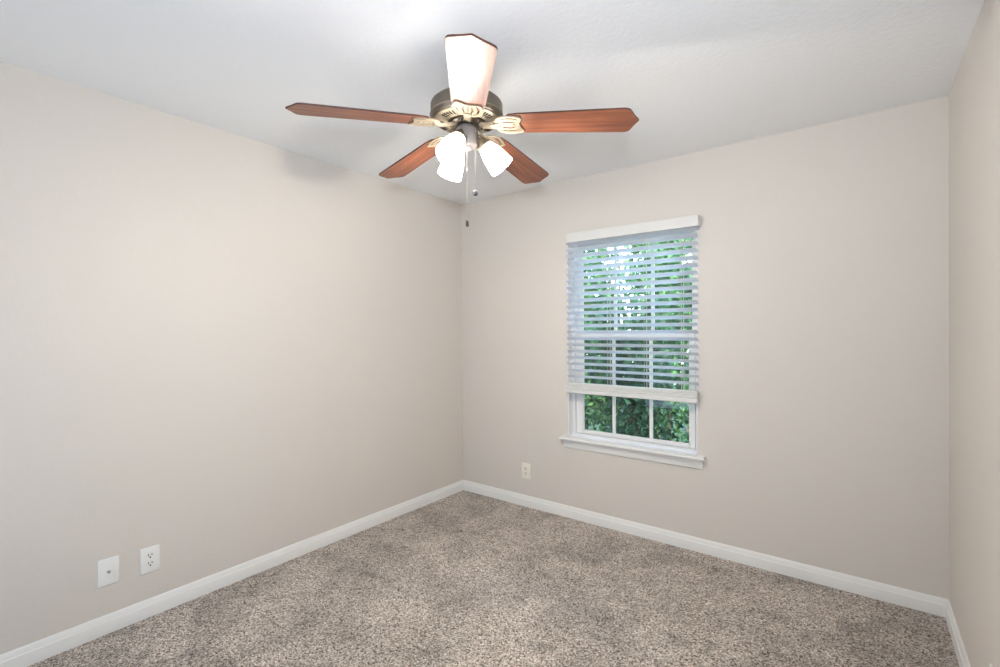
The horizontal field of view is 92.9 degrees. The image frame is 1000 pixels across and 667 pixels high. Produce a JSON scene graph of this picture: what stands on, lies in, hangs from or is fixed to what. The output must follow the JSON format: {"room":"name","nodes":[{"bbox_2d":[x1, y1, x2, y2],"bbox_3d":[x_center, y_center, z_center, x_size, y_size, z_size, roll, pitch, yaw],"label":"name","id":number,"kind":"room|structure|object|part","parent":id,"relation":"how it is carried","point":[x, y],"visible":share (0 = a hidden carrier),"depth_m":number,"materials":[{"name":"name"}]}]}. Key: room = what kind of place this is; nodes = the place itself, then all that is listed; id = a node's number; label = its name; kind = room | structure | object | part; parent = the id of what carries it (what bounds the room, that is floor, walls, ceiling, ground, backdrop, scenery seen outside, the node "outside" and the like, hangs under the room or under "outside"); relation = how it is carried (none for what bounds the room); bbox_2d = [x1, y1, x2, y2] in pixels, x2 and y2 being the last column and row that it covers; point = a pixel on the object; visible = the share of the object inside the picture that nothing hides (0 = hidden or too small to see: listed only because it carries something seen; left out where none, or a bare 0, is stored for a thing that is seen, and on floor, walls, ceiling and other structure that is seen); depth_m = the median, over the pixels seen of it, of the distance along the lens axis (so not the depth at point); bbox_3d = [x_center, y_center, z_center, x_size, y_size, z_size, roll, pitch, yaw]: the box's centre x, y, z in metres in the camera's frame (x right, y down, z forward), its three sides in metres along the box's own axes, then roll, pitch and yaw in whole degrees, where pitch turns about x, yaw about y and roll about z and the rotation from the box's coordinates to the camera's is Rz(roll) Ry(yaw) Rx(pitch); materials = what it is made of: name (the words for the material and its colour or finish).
{"room":"empty bedroom","nodes":[
{"label":"empty bedroom","id":0,"kind":"room"},
{"bbox_2d":[0,61,462,654],"bbox_3d":[-1.586,0.132,2.516,0.130,2.440,4.000,0,0,37],"label":"wall","id":1,"kind":"structure","parent":0,"point":[221,350],"depth_m":2.40,"materials":[{"name":"beige paint"}]},
{"bbox_2d":[97,555,118,587],"bbox_3d":[-1.771,1.078,2.151,0.017,0.121,0.079,0,0,37],"label":"cable jack","id":2,"kind":"object","parent":1,"relation":"attached to","point":[107,569],"visible":1,"depth_m":2.15,"materials":[{"name":"white plastic"}]},
{"bbox_2d":[140,544,159,574],"bbox_3d":[-1.679,1.084,2.279,0.008,0.121,0.079,0,0,37],"label":"wall outlet","id":3,"kind":"object","parent":1,"relation":"attached to","point":[150,556],"visible":1,"depth_m":2.28,"materials":[{"name":"white plastic"}]},
{"bbox_2d":[146,560,154,566],"bbox_3d":[-1.676,1.104,2.278,0.002,0.028,0.034,0,0,37],"label":"receptacle","id":4,"kind":"object","parent":3,"relation":"attached to","point":[149,563],"depth_m":2.28,"materials":[{"name":"white plastic"}]},
{"bbox_2d":[146,552,154,558],"bbox_3d":[-1.676,1.065,2.278,0.002,0.028,0.034,0,0,37],"label":"receptacle","id":5,"kind":"object","parent":3,"relation":"attached to","point":[149,555],"depth_m":2.28,"materials":[{"name":"white plastic"}]},
{"bbox_2d":[0,480,462,666],"bbox_3d":[-1.522,1.310,2.479,0.014,0.083,4.000,0,0,37],"label":"baseboard","id":6,"kind":"structure","parent":1,"relation":"attached to","point":[37,651],"depth_m":2.42,"materials":[{"name":"white paint"}]},
{"bbox_2d":[0,0,983,203],"bbox_3d":[-0.332,-1.150,1.547,3.305,0.120,4.260,0,0,37],"label":"ceiling","id":7,"kind":"structure","parent":0,"point":[696,75],"depth_m":1.92,"materials":[{"name":"white paint"}]},
{"bbox_2d":[285,33,638,226],"bbox_3d":[-0.125,-0.754,1.935,1.244,0.679,1.228,0,0,37],"label":"ceiling fan","id":8,"kind":"object","parent":7,"relation":"hanging from","point":[467,109],"visible":1,"depth_m":1.79,"materials":[{"name":"brown wood"}]},
{"bbox_3d":[-0.510,-0.796,1.728,0.495,0.006,0.144,-5,12,-23],"label":"blade","id":9,"kind":"part","parent":8,"relation":"part of","materials":[{"name":"brown wood"}]},
{"bbox_3d":[-0.402,-0.799,2.199,0.144,0.006,0.495,-13,4,-41],"label":"blade","id":10,"kind":"part","parent":8,"relation":"part of","materials":[{"name":"brown wood"}]},
{"bbox_3d":[-0.173,-0.700,1.782,0.103,0.138,0.132,0,0,37],"label":"lamp shade","id":11,"kind":"part","parent":8,"relation":"part of","materials":[{"name":"white glass"}]},
{"bbox_3d":[-0.195,-0.700,1.988,0.132,0.138,0.104,0,0,37],"label":"lamp shade","id":12,"kind":"part","parent":8,"relation":"part of","materials":[{"name":"white glass"}]},
{"bbox_3d":[-0.168,-0.723,1.803,0.054,0.075,0.070,0,0,37],"label":"bulb","id":13,"kind":"part","parent":8,"relation":"part of","materials":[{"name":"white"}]},
{"bbox_3d":[-0.158,-0.759,1.828,0.061,0.067,0.061,0,0,37],"label":"shade arm","id":14,"kind":"part","parent":8,"relation":"part of","materials":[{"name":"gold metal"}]},
{"bbox_3d":[-0.095,-0.797,1.480,0.144,0.006,0.495,9,4,-6],"label":"blade","id":15,"kind":"part","parent":8,"relation":"part of","materials":[{"name":"brown wood"}]},
{"bbox_3d":[-0.061,-0.760,1.897,0.059,0.067,0.058,0,0,37],"label":"shade arm","id":16,"kind":"part","parent":8,"relation":"part of","materials":[{"name":"gold metal"}]},
{"bbox_3d":[-0.017,-0.701,1.906,0.133,0.138,0.102,0,0,4],"label":"lamp shade","id":17,"kind":"part","parent":8,"relation":"part of","materials":[{"name":"white glass"}]},
{"bbox_3d":[0.079,-0.803,2.243,0.144,0.006,0.495,-11,-10,30],"label":"blade","id":18,"kind":"part","parent":8,"relation":"part of","materials":[{"name":"brown wood"}]},
{"bbox_3d":[0.270,-0.801,1.798,0.495,0.007,0.144,4,-8,13],"label":"blade","id":19,"kind":"part","parent":8,"relation":"part of","materials":[{"name":"brown wood"}]},
{"bbox_2d":[28,490,958,666],"bbox_3d":[-0.316,1.410,1.561,3.305,0.120,4.260,0,0,37],"label":"floor","id":20,"kind":"structure","parent":0,"point":[463,578],"depth_m":2.28,"materials":[{"name":"carpet"}]},
{"bbox_2d":[461,96,948,598],"bbox_3d":[0.928,0.113,3.197,3.305,2.440,0.130,0,0,37],"label":"wall","id":21,"kind":"structure","parent":0,"point":[823,252],"depth_m":2.65,"materials":[{"name":"beige paint"}]},
{"bbox_2d":[522,463,529,479],"bbox_3d":[0.200,1.064,3.674,0.079,0.121,0.008,0,0,37],"label":"wall outlet","id":22,"kind":"object","parent":21,"relation":"attached to","point":[525,467],"visible":1,"depth_m":3.67,"materials":[{"name":"white plastic"}]},
{"bbox_2d":[559,230,705,469],"bbox_3d":[0.872,0.062,3.207,0.991,1.527,0.180,0,0,37],"label":"window","id":23,"kind":"structure","parent":21,"relation":"in","point":[576,402],"depth_m":3.21,"materials":[{"name":"white plastic"}]},
{"bbox_2d":[565,215,699,402],"bbox_3d":[0.840,-0.145,3.141,0.912,1.133,0.059,0,0,37],"label":"window blind","id":24,"kind":"object","parent":23,"relation":"attached to","point":[686,223],"visible":1,"depth_m":3.10,"materials":[{"name":"white plastic"}]},
{"bbox_3d":[0.545,-0.133,3.369,0.008,1.035,0.054,0,0,37],"label":"ladder cord","id":25,"kind":"part","parent":24,"relation":"part of","materials":[{"name":"white fabric"}]},
{"bbox_3d":[0.742,-0.133,3.219,0.008,1.035,0.054,0,0,37],"label":"ladder cord","id":26,"kind":"part","parent":24,"relation":"part of","materials":[{"name":"white fabric"}]},
{"bbox_3d":[0.841,0.386,3.148,0.903,0.072,0.052,0,0,37],"label":"rail","id":27,"kind":"part","parent":24,"relation":"part of","materials":[{"name":"white plastic"}]},
{"bbox_3d":[0.941,-0.134,3.067,0.008,1.035,0.054,0,0,37],"label":"ladder cord","id":28,"kind":"part","parent":24,"relation":"part of","materials":[{"name":"white fabric"}]},
{"bbox_3d":[1.127,-0.134,2.926,0.008,1.035,0.054,0,0,37],"label":"ladder cord","id":29,"kind":"part","parent":24,"relation":"part of","materials":[{"name":"white fabric"}]},
{"bbox_3d":[0.895,0.358,3.225,0.831,0.724,0.032,0,0,37],"label":"sash","id":30,"kind":"part","parent":23,"relation":"part of","materials":[{"name":"white plastic"}]},
{"bbox_3d":[0.913,-0.314,3.251,0.827,0.699,0.032,0,0,37],"label":"sash","id":31,"kind":"part","parent":23,"relation":"part of","materials":[{"name":"white plastic"}]},
{"bbox_2d":[463,480,948,616],"bbox_3d":[0.891,1.292,3.146,3.045,0.083,0.014,0,0,37],"label":"baseboard","id":32,"kind":"structure","parent":21,"relation":"attached to","point":[934,605],"depth_m":2.76,"materials":[{"name":"white paint"}]},
{"bbox_2d":[949,0,999,666],"bbox_3d":[0.939,0.127,0.592,0.130,2.440,4.000,0,0,37],"label":"wall","id":33,"kind":"structure","parent":0,"point":[974,95],"depth_m":1.69,"materials":[{"name":"beige paint"}]},
{"bbox_2d":[945,600,970,666],"bbox_3d":[0.889,1.306,0.642,0.014,0.083,4.000,0,0,37],"label":"baseboard","id":34,"kind":"structure","parent":33,"relation":"attached to","point":[960,651],"depth_m":2.00,"materials":[{"name":"white paint"}]},
{"label":"outside","id":35,"kind":"structure","parent":0,"visible":0},
{"bbox_2d":[588,385,688,442],"bbox_3d":[4.180,1.710,8.322,16.000,0.150,11.800,0,0,37],"label":"ground","id":36,"kind":"structure","parent":35,"point":[683,430],"depth_m":8.32,"materials":[{"name":"green plant"}]},
{"bbox_2d":[584,291,591,425],"bbox_3d":[0.448,0.596,5.242,1.001,2.160,0.812,0,0,37],"label":"shrub","id":37,"kind":"object","parent":36,"relation":"on","point":[587,291],"visible":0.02,"depth_m":5.23,"materials":[{"name":"green plant"}]},
{"bbox_2d":[584,249,629,431],"bbox_3d":[1.142,0.276,6.412,1.110,2.778,1.120,0,0,37],"label":"bush","id":38,"kind":"object","parent":36,"relation":"on","point":[590,400],"visible":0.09,"depth_m":6.12,"materials":[{"name":"green plant"}]},
{"bbox_2d":[583,247,632,354],"bbox_3d":[1.437,-0.804,9.248,2.197,4.905,1.842,0,0,37],"label":"tree","id":39,"kind":"object","parent":36,"relation":"on","point":[605,249],"visible":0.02,"depth_m":8.85,"materials":[{"name":"green plant"}]},
{"bbox_2d":[584,293,688,442],"bbox_3d":[1.289,0.654,4.667,0.990,2.040,0.806,0,0,37],"label":"shrub","id":40,"kind":"object","parent":36,"relation":"on","point":[633,407],"visible":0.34,"depth_m":4.51,"materials":[{"name":"green plant"}]},
{"bbox_2d":[612,238,691,441],"bbox_3d":[2.020,0.190,5.737,1.117,2.946,1.130,0,0,37],"label":"bush","id":41,"kind":"object","parent":36,"relation":"on","point":[675,371],"visible":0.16,"depth_m":5.54,"materials":[{"name":"green plant"}]},
{"bbox_2d":[612,239,691,431],"bbox_3d":[3.178,-0.666,7.907,2.233,4.622,1.878,0,0,37],"label":"tree","id":42,"kind":"object","parent":36,"relation":"on","point":[648,244],"visible":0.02,"depth_m":7.90,"materials":[{"name":"green plant"}]},
{"bbox_2d":[675,312,690,442],"bbox_3d":[2.072,0.711,4.013,1.002,1.924,0.812,0,0,37],"label":"shrub","id":43,"kind":"object","parent":36,"relation":"on","point":[683,371],"visible":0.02,"depth_m":4.10,"materials":[{"name":"green plant"}]}
]}

